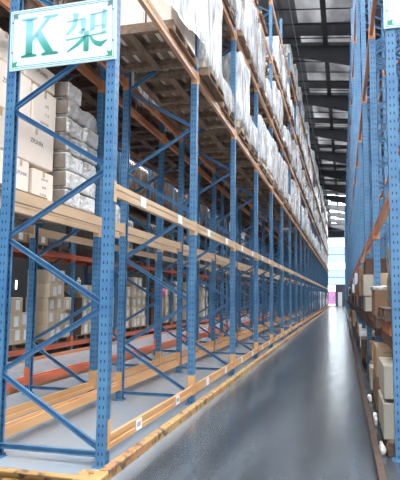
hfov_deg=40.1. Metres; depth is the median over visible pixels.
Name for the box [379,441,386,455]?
scrap
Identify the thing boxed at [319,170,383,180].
beam
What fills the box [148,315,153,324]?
carton
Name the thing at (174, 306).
carton
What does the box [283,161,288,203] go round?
load
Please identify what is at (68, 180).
bag
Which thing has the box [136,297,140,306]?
carton
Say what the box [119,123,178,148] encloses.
load
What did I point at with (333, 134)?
beam
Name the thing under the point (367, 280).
carton
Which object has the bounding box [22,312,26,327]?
carton
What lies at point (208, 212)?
load
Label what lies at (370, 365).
carton
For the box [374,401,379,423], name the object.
wooden pallet
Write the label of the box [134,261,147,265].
wooden pallet
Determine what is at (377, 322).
wooden pallet
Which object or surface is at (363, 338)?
carton
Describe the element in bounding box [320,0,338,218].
beam
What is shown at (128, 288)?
carton
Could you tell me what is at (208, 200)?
wooden pallet
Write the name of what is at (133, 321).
carton
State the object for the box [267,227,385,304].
wall
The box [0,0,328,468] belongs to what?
rack
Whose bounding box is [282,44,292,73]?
load
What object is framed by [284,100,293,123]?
load
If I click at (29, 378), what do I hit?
rack
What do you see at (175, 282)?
carton
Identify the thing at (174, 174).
wooden pallet
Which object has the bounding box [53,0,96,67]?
load
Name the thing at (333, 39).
window
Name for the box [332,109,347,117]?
window
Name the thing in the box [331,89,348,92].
window
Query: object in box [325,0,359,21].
window
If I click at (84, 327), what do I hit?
carton
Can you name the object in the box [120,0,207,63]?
load
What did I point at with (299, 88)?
load
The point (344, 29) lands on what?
ceiling
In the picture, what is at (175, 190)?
load
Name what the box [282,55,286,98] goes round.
load
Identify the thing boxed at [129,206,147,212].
wooden pallet
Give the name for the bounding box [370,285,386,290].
plastic sheet
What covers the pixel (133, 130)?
wooden pallet
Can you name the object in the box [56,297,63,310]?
carton
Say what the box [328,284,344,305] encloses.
wall
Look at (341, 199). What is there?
beam
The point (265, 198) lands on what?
wooden pallet
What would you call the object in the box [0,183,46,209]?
wooden pallet
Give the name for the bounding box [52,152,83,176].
bag
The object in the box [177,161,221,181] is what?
load
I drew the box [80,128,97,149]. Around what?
bag
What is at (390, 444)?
wooden pallet
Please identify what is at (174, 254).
load
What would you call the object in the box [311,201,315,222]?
load
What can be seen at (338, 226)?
trim
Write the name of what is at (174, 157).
wooden pallet
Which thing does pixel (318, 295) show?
load
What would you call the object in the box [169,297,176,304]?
carton
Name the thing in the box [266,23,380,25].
trim
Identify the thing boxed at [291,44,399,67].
beam
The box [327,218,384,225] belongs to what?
trim
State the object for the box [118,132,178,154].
wooden pallet
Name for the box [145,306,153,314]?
carton
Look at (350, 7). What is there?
trim
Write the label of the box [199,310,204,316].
carton
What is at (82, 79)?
load
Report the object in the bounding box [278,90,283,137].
load
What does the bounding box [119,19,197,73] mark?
wooden pallet
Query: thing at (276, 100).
load
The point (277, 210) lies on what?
wooden pallet
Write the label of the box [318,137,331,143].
window
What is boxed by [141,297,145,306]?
carton
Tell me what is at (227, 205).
wooden pallet
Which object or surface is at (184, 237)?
load
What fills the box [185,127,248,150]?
wooden pallet
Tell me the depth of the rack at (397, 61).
24.61 m
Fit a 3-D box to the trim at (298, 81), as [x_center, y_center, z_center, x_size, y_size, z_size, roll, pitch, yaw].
[5.671,-8.701,30.064,21.804,2.220,0.030,-1,-6,15]
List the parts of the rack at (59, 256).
upright post, upright post, upright post, upright post, upright post, upright post, upright post, upright post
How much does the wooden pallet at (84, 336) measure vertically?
0.125 m
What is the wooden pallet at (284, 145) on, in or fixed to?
on the rack at (106, 439)
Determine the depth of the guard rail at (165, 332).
13.70 m
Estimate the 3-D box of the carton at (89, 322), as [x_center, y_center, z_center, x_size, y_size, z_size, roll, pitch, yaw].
[-3.244,2.377,14.962,0.602,0.321,0.328,-1,-6,14]
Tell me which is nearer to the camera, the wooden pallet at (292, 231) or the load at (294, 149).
the load at (294, 149)
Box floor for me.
[0,304,399,479]
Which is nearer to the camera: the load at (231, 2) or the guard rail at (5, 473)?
the guard rail at (5, 473)
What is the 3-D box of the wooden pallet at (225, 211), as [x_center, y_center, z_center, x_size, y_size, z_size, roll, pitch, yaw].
[1.378,-1.075,20.799,1.120,0.125,1.100,-1,-6,15]
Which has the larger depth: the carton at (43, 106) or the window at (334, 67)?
the window at (334, 67)
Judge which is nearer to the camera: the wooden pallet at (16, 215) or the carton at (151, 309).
the wooden pallet at (16, 215)
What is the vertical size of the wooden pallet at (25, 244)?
0.125 m
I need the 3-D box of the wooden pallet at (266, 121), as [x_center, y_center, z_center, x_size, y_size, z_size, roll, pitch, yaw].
[1.798,-3.437,16.750,1.120,0.125,1.100,-1,-6,15]
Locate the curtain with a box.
[328,291,334,303]
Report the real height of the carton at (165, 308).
0.321 m
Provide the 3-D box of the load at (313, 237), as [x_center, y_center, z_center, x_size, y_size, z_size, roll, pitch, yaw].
[7.046,0.049,36.464,1.134,0.891,1.158,-1,-6,15]
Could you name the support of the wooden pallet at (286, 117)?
on the rack at (106, 439)
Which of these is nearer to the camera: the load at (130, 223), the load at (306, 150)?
the load at (130, 223)
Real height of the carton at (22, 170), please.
0.397 m
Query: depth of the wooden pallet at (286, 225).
24.39 m
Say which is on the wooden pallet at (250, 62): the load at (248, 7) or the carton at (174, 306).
the load at (248, 7)
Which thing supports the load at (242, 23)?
on the wooden pallet at (225, 35)
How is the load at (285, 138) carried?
on the wooden pallet at (284, 145)
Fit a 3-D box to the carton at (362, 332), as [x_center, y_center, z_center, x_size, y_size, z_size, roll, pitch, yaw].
[3.764,2.139,11.892,0.556,0.346,0.510,-1,-6,15]
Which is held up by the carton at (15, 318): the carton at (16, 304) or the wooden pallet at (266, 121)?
the carton at (16, 304)
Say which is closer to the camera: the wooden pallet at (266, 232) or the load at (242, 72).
the load at (242, 72)
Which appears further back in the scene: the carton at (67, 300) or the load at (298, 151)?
the load at (298, 151)
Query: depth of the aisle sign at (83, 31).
5.03 m
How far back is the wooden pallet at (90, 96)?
8.81 m
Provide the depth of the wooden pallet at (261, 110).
15.18 m
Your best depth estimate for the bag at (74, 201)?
6.94 m
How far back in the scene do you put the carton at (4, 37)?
5.92 m
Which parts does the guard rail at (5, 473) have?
rail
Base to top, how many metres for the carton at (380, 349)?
0.356 m
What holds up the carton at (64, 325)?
on the wooden pallet at (63, 339)
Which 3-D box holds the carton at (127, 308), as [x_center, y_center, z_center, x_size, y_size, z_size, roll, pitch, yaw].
[-2.574,2.306,17.433,0.602,0.321,0.388,-1,-6,14]
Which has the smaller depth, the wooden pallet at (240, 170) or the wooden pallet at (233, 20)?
the wooden pallet at (233, 20)
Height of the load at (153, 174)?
1.444 m
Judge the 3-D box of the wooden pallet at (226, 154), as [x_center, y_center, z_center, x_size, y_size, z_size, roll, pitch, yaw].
[0.685,-1.924,12.427,1.120,0.125,1.100,-1,-6,15]
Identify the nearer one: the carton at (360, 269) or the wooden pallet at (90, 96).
the wooden pallet at (90, 96)
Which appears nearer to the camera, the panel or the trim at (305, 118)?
the trim at (305, 118)
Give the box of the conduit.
[288,0,330,225]
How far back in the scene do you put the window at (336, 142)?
41.51 m
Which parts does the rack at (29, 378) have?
upright post, upright post, upright post, upright post, upright post, upright post, upright post, upright post, upright post, upright post, upright post, upright post, upright post, upright post, upright post, upright post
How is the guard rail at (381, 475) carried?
on the floor
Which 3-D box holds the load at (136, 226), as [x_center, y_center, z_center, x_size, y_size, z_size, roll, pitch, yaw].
[-2.142,0.180,20.295,1.129,1.444,1.148,-1,-6,15]
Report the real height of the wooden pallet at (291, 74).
0.125 m
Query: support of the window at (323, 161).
attached to the ceiling
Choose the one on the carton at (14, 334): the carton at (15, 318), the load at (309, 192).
the carton at (15, 318)
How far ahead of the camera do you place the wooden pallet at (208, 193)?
16.89 m
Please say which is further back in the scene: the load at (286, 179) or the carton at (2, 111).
the load at (286, 179)
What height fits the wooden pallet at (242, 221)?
0.125 m
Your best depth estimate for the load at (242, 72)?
10.71 m
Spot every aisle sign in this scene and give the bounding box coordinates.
[9,0,116,71]
[383,0,399,28]
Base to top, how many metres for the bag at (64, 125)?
0.229 m
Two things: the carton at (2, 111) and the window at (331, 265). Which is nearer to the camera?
the carton at (2, 111)
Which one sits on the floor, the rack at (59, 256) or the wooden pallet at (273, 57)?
the rack at (59, 256)
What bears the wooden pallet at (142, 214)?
on the rack at (59, 256)
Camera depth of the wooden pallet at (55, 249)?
13.30 m
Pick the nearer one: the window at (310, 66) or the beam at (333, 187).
the window at (310, 66)
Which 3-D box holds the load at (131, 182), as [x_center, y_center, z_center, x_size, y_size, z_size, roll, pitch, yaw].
[-2.810,-2.057,17.808,1.133,1.140,1.150,-1,-6,15]
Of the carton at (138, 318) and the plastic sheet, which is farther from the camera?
the carton at (138, 318)
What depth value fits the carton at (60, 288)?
13.32 m
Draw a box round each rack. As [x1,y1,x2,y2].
[0,0,307,421]
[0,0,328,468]
[8,134,261,356]
[344,0,399,461]
[364,28,399,257]
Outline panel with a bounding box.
[338,292,341,305]
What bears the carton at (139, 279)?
on the carton at (138, 290)
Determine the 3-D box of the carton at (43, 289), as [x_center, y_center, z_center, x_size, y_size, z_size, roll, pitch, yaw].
[-3.747,1.198,13.029,0.602,0.321,0.358,-1,-6,16]
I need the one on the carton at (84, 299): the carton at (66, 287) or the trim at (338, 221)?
the carton at (66, 287)
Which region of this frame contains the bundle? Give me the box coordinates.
[47,238,68,248]
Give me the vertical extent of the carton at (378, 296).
0.321 m
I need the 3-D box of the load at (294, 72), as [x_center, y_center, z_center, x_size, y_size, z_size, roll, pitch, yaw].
[3.571,-6.939,23.714,1.134,0.891,1.158,-1,-6,15]
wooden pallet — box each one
[0,0,34,34]
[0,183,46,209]
[0,201,95,223]
[8,341,40,350]
[15,240,43,249]
[15,246,70,254]
[36,337,67,344]
[46,62,99,79]
[67,255,115,261]
[70,80,137,112]
[73,334,89,340]
[90,107,159,133]
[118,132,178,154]
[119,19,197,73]
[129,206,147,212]
[132,325,145,330]
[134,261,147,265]
[135,67,224,106]
[136,212,155,217]
[138,149,189,167]
[159,101,234,130]
[164,164,211,179]
[175,178,222,188]
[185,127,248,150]
[200,145,257,164]
[200,186,229,197]
[201,196,240,203]
[216,202,247,210]
[217,161,266,177]
[220,208,249,214]
[222,0,235,26]
[222,29,250,58]
[227,173,273,185]
[229,215,258,219]
[238,184,279,195]
[241,218,261,223]
[241,223,268,228]
[244,194,283,202]
[247,59,258,81]
[250,83,266,103]
[250,101,273,118]
[253,200,288,209]
[258,9,266,33]
[258,231,275,234]
[259,207,291,214]
[264,56,278,74]
[264,119,278,133]
[265,212,294,219]
[266,75,282,89]
[273,132,282,143]
[273,217,297,223]
[273,222,299,227]
[277,144,288,154]
[283,103,290,115]
[283,116,294,126]
[283,155,290,162]
[283,229,304,234]
[284,233,305,236]
[287,72,294,84]
[287,235,307,239]
[290,85,295,95]
[290,96,298,106]
[291,135,299,144]
[372,315,381,328]
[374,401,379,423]
[378,306,391,321]
[380,426,394,456]
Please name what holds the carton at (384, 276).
on the wooden pallet
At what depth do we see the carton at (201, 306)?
26.69 m
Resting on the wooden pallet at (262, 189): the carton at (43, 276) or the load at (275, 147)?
the load at (275, 147)
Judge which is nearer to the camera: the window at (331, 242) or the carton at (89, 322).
the carton at (89, 322)
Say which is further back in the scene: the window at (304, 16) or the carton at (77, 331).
the window at (304, 16)
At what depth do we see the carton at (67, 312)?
13.65 m
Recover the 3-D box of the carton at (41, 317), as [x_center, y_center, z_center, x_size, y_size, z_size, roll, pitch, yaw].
[-3.777,1.845,12.970,0.602,0.321,0.358,-1,-6,15]
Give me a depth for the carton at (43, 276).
12.87 m
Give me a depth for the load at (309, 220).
32.05 m
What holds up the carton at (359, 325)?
on the carton
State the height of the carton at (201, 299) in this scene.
0.321 m
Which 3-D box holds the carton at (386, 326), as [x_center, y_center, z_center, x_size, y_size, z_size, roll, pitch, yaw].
[2.159,0.878,5.524,0.552,0.139,1.000,-1,-6,15]
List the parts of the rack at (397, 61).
upright post, upright post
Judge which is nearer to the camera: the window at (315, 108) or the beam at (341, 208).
the window at (315, 108)
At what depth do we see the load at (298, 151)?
24.36 m
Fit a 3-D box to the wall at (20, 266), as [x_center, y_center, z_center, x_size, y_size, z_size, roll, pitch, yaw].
[-1.639,-1.208,44.728,0.200,14.200,101.000,-1,-6,15]
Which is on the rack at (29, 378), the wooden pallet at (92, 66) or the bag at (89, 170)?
the wooden pallet at (92, 66)
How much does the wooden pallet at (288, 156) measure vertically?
0.125 m
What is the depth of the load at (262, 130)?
13.43 m
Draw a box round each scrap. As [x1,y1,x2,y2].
[367,394,371,402]
[373,412,377,425]
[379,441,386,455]
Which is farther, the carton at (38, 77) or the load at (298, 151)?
the load at (298, 151)
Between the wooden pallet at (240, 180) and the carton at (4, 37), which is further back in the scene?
the wooden pallet at (240, 180)
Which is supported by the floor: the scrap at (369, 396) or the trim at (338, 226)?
the scrap at (369, 396)
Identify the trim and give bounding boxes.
[262,7,367,10]
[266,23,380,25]
[282,37,379,38]
[298,81,399,82]
[300,72,385,72]
[301,89,399,91]
[305,118,347,119]
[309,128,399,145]
[311,112,399,114]
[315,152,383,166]
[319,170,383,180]
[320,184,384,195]
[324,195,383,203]
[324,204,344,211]
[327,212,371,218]
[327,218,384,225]
[328,224,371,230]
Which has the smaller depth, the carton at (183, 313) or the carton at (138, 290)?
the carton at (138, 290)
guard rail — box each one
[0,467,108,479]
[6,316,276,394]
[8,310,274,363]
[99,307,329,479]
[345,309,386,479]
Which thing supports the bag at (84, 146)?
on the bag at (89, 170)
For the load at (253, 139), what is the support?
on the wooden pallet at (226, 154)
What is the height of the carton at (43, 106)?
0.492 m
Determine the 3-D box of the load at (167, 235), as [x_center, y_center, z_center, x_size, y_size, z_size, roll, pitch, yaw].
[-1.817,0.303,21.487,1.129,1.444,1.148,-1,-6,15]
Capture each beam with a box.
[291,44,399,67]
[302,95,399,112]
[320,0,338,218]
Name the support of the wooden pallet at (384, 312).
on the carton at (386, 326)
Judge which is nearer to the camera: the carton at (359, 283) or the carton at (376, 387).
the carton at (376, 387)
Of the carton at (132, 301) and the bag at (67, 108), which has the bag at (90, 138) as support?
the bag at (67, 108)
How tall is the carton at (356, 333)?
0.328 m
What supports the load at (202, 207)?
on the wooden pallet
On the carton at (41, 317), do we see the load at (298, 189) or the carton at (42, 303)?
the carton at (42, 303)
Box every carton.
[0,28,22,73]
[0,59,30,122]
[0,107,4,149]
[0,149,2,182]
[9,313,21,328]
[9,328,21,344]
[10,297,22,312]
[13,232,26,241]
[16,158,28,191]
[17,118,53,171]
[21,328,25,342]
[22,68,54,95]
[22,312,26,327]
[25,297,55,310]
[25,311,55,324]
[26,234,47,245]
[27,270,57,283]
[27,283,57,296]
[28,168,52,200]
[29,84,55,131]
[35,325,54,339]
[55,311,64,323]
[55,324,62,337]
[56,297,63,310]
[57,271,64,283]
[57,284,63,296]
[63,297,70,310]
[63,323,69,336]
[64,285,89,296]
[64,310,69,323]
[73,310,81,322]
[73,325,80,335]
[74,297,81,309]
[81,322,87,334]
[82,297,87,308]
[82,309,87,316]
[87,321,90,333]
[113,287,130,296]
[117,297,129,306]
[117,307,129,317]
[118,277,137,286]
[129,297,136,306]
[129,317,136,326]
[130,287,136,296]
[130,307,136,316]
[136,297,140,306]
[136,317,140,326]
[137,287,141,296]
[138,278,141,286]
[140,316,145,325]
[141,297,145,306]
[145,297,153,305]
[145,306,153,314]
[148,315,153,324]
[149,288,154,296]
[162,281,176,288]
[163,297,168,305]
[163,305,168,313]
[168,305,176,312]
[168,313,176,320]
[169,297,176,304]
[182,312,185,319]
[199,290,204,296]
[199,297,204,303]
[199,304,204,309]
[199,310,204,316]
[354,273,357,283]
[355,327,358,338]
[357,280,361,295]
[358,267,363,280]
[358,296,360,306]
[358,324,366,336]
[360,330,374,346]
[361,336,382,352]
[361,349,365,358]
[362,275,373,295]
[363,296,371,310]
[364,258,387,274]
[369,340,372,359]
[369,364,372,389]
[372,290,388,316]
[373,342,391,376]
[373,369,380,409]
[378,389,394,439]
[379,357,393,398]
[381,273,387,285]
[382,320,391,336]
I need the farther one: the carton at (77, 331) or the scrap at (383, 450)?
the carton at (77, 331)
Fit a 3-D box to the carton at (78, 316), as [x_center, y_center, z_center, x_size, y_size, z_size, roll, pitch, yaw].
[-3.431,1.979,14.273,0.600,0.321,0.388,-1,-6,15]
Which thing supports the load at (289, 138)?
on the wooden pallet at (288, 156)
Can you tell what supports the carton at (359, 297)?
on the wooden pallet
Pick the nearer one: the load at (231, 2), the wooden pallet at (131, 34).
the wooden pallet at (131, 34)
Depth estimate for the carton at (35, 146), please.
6.48 m
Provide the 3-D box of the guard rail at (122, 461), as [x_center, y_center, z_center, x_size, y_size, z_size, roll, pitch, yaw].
[7.761,5.161,36.535,0.080,0.085,67.130,-1,-6,15]
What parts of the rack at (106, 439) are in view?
upright post, upright post, upright post, upright post, upright post, upright post, upright post, upright post, upright post, upright post, upright post, upright post, upright post, upright post, upright post, upright post, upright post, upright post, upright post, upright post, upright post, upright post, upright post, upright post, upright post, upright post, upright post, upright post, upright post, upright post, upright post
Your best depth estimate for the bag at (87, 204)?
7.49 m
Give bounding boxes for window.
[294,0,320,22]
[301,36,322,41]
[304,59,325,79]
[309,88,326,92]
[312,106,328,117]
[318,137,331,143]
[321,159,332,163]
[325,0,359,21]
[328,35,350,41]
[328,238,343,246]
[328,262,344,268]
[329,63,349,79]
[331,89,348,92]
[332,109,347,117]
[333,124,347,126]
[334,141,346,144]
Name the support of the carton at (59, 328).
on the wooden pallet at (63, 339)
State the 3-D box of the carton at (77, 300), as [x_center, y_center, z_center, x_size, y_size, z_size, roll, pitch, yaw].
[-3.441,1.656,14.309,0.600,0.321,0.388,-1,-6,14]
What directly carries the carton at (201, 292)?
on the carton at (201, 299)
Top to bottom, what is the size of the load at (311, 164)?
1.395 m
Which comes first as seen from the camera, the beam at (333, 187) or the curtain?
the beam at (333, 187)
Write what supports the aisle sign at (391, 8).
attached to the rack at (359, 239)
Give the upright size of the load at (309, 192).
1.289 m
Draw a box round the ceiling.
[258,0,399,224]
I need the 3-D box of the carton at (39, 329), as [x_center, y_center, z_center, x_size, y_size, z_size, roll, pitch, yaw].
[-3.774,2.168,12.936,0.602,0.321,0.358,-1,-6,15]
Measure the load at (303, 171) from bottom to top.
1.289 m
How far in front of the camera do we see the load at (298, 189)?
24.07 m
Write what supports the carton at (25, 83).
on the carton at (2, 111)
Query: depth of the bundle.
13.48 m
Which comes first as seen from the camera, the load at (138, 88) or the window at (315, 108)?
the load at (138, 88)
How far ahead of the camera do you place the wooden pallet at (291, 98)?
24.69 m
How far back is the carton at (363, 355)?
11.67 m
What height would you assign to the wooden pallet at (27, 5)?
0.125 m
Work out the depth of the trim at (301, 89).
30.87 m
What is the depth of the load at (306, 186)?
31.12 m
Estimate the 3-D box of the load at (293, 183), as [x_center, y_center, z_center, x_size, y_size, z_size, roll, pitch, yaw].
[3.506,-1.677,23.171,1.134,1.588,1.154,-1,-6,15]
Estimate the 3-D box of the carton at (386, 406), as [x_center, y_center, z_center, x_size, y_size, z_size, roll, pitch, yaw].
[2.106,1.720,5.399,0.617,0.329,0.800,-1,-6,15]
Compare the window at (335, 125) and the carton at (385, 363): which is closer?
the carton at (385, 363)
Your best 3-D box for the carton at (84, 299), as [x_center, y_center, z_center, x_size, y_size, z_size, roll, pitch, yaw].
[-3.349,1.695,14.686,0.602,0.321,0.328,-1,-6,14]
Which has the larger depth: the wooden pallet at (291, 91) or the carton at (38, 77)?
the wooden pallet at (291, 91)
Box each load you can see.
[3,0,52,26]
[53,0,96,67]
[57,62,135,106]
[66,226,115,256]
[96,71,159,127]
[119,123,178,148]
[119,220,132,259]
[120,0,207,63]
[120,156,134,191]
[132,224,155,263]
[135,166,148,198]
[137,0,222,97]
[144,167,156,202]
[163,229,170,265]
[164,181,171,210]
[166,75,234,121]
[173,240,177,267]
[174,189,177,211]
[174,236,186,268]
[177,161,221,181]
[184,199,205,225]
[198,51,249,143]
[199,260,208,272]
[202,116,257,158]
[207,209,209,228]
[222,0,248,51]
[224,115,266,171]
[228,0,235,15]
[240,0,257,74]
[241,230,244,246]
[250,22,265,91]
[252,78,272,113]
[262,81,279,127]
[265,36,282,85]
[266,130,273,177]
[273,138,278,186]
[277,126,288,151]
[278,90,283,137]
[278,153,283,196]
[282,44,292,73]
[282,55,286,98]
[283,105,299,138]
[283,140,296,172]
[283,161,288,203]
[283,206,303,229]
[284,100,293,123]
[287,81,290,109]
[287,130,291,158]
[288,194,291,209]
[291,64,295,92]
[291,64,297,97]
[291,180,296,217]
[296,145,299,181]
[297,187,300,223]
[297,233,314,246]
[298,87,302,119]
[300,120,301,147]
[300,160,301,185]
[301,127,303,153]
[302,170,305,196]
[304,208,305,232]
[305,122,309,146]
[305,138,307,165]
[305,181,308,203]
[305,208,307,235]
[307,295,320,308]
[308,186,310,208]
[309,220,310,239]
[311,164,312,186]
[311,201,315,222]
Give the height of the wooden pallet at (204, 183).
0.125 m
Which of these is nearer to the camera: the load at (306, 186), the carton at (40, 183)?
the carton at (40, 183)
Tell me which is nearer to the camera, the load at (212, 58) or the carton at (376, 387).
the carton at (376, 387)
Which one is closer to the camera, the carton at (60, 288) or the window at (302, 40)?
the carton at (60, 288)
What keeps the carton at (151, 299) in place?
on the carton at (151, 309)
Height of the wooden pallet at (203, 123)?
0.125 m
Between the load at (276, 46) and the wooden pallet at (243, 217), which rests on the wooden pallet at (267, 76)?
the load at (276, 46)
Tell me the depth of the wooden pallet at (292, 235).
28.33 m
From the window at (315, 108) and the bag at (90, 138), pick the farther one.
the window at (315, 108)
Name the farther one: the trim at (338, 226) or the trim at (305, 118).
the trim at (338, 226)
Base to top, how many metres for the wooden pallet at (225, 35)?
0.125 m
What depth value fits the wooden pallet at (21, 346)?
11.69 m
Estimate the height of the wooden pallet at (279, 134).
0.125 m
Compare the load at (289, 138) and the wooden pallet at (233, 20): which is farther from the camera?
the load at (289, 138)
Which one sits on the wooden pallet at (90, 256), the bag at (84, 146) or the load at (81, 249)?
the load at (81, 249)
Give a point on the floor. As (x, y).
(299, 413)
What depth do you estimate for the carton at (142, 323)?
18.67 m
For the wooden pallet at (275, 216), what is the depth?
21.75 m
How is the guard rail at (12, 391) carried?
on the floor
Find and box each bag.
[45,171,95,198]
[52,82,81,105]
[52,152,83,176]
[52,188,79,208]
[53,134,80,157]
[55,116,81,141]
[56,99,97,133]
[76,143,96,165]
[79,195,94,213]
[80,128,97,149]
[82,162,95,179]
[102,202,119,222]
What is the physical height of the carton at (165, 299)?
0.321 m
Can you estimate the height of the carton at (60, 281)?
0.321 m
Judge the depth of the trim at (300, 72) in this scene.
28.50 m
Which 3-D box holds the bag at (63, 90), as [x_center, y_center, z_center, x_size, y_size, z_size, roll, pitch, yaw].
[-2.100,-1.924,7.334,0.972,0.230,0.401,-1,-6,15]
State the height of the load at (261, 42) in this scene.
1.588 m
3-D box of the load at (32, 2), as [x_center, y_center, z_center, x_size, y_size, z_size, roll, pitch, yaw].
[-2.420,-3.361,6.298,1.129,1.444,1.148,-1,-6,15]
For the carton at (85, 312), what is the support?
on the carton at (84, 327)
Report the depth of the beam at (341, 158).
43.99 m
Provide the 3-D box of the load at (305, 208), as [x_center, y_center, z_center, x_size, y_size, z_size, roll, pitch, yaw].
[5.310,-0.949,29.960,1.134,1.538,1.148,-1,-6,15]
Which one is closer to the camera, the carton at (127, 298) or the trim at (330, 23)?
the carton at (127, 298)
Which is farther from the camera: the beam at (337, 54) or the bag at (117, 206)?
the beam at (337, 54)
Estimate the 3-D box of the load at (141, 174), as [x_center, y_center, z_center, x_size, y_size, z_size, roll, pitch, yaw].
[-2.469,-1.931,19.019,1.133,1.140,1.150,-1,-6,15]
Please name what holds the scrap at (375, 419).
on the floor
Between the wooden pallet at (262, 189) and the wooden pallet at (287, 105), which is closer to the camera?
the wooden pallet at (262, 189)
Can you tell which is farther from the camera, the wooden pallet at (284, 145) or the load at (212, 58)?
the wooden pallet at (284, 145)
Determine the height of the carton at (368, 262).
0.275 m
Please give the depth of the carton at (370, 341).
9.48 m
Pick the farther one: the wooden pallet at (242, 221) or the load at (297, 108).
the load at (297, 108)
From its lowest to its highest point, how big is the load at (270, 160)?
1.188 m
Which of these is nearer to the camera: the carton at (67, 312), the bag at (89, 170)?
the bag at (89, 170)
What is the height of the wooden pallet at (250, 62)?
0.125 m
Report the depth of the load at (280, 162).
17.45 m
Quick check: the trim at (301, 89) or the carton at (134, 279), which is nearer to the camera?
the carton at (134, 279)
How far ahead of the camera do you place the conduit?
28.44 m
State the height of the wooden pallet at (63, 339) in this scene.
0.125 m
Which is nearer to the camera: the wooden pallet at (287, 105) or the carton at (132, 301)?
the carton at (132, 301)
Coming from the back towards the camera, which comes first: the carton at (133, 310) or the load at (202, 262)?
the load at (202, 262)
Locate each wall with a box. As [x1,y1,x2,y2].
[11,148,260,311]
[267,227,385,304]
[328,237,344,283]
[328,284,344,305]
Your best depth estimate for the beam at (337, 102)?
31.45 m
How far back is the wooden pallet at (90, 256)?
15.54 m
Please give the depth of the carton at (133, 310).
17.89 m
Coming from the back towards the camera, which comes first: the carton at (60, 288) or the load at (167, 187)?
the load at (167, 187)
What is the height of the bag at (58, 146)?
0.231 m
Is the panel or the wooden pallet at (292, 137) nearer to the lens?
the wooden pallet at (292, 137)
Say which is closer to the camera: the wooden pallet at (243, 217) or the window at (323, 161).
the wooden pallet at (243, 217)
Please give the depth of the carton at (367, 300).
9.14 m
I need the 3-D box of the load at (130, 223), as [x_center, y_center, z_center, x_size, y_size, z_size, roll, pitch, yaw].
[-2.846,-0.021,17.596,1.131,1.289,1.145,-1,-6,15]
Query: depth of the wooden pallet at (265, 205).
19.17 m
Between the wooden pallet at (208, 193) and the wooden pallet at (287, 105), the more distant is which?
the wooden pallet at (287, 105)
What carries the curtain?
hanging from the wall at (338, 287)
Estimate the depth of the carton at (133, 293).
17.95 m
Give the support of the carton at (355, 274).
on the carton
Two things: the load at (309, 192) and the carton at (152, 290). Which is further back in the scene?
the load at (309, 192)
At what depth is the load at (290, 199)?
20.13 m
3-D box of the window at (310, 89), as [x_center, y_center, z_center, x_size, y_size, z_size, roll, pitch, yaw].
[6.753,-8.554,31.286,0.970,0.147,0.630,-1,-6,15]
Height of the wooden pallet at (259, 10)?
0.125 m
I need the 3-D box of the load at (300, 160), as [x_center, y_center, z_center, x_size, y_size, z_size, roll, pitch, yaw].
[4.254,-3.141,26.015,1.136,1.188,1.148,-1,-6,15]
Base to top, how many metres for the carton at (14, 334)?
0.321 m
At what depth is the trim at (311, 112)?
34.76 m
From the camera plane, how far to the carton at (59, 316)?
13.19 m
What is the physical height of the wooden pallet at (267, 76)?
0.125 m
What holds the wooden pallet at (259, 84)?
on the rack at (106, 439)
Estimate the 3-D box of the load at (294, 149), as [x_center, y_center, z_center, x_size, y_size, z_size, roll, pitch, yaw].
[3.533,-3.465,23.358,1.131,1.289,1.145,-1,-6,15]
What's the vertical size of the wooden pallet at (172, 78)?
0.125 m
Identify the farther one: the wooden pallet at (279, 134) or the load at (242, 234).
the load at (242, 234)
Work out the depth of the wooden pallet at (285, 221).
23.08 m
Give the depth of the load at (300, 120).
25.85 m
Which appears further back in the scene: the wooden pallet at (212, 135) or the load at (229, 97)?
the wooden pallet at (212, 135)
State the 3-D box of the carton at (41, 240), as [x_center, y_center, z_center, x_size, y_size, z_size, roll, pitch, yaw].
[-3.893,-0.033,12.644,0.602,0.300,0.450,-1,-6,15]
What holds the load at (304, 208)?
on the wooden pallet at (292, 235)
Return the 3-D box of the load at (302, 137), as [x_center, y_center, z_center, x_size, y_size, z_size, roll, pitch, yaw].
[4.634,-4.976,27.647,1.131,1.395,1.146,-1,-6,15]
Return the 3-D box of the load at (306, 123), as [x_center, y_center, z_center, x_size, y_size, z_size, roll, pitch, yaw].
[6.048,-6.256,33.209,1.118,1.486,1.142,-1,-6,15]
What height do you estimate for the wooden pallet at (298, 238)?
0.125 m
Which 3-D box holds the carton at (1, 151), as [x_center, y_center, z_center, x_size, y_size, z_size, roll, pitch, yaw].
[-2.576,-0.762,5.840,0.902,0.417,0.520,-1,-6,15]
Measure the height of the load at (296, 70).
1.538 m
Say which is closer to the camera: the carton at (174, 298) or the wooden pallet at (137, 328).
the wooden pallet at (137, 328)
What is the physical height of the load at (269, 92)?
0.668 m
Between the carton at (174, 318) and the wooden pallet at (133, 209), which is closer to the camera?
the wooden pallet at (133, 209)
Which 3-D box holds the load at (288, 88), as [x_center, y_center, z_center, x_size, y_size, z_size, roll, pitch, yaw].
[2.859,-5.421,20.895,1.134,0.891,1.158,-1,-6,15]
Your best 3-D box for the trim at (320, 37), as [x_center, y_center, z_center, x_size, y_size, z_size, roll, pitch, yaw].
[4.352,-9.219,25.061,21.804,2.220,0.030,-1,-6,15]
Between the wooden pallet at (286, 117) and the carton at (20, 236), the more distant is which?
the wooden pallet at (286, 117)
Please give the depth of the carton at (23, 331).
11.76 m
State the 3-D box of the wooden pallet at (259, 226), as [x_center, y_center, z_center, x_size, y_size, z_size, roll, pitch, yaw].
[2.483,-0.653,24.874,1.120,0.125,1.100,-1,-6,15]
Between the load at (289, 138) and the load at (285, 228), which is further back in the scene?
the load at (285, 228)
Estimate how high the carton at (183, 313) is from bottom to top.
0.321 m

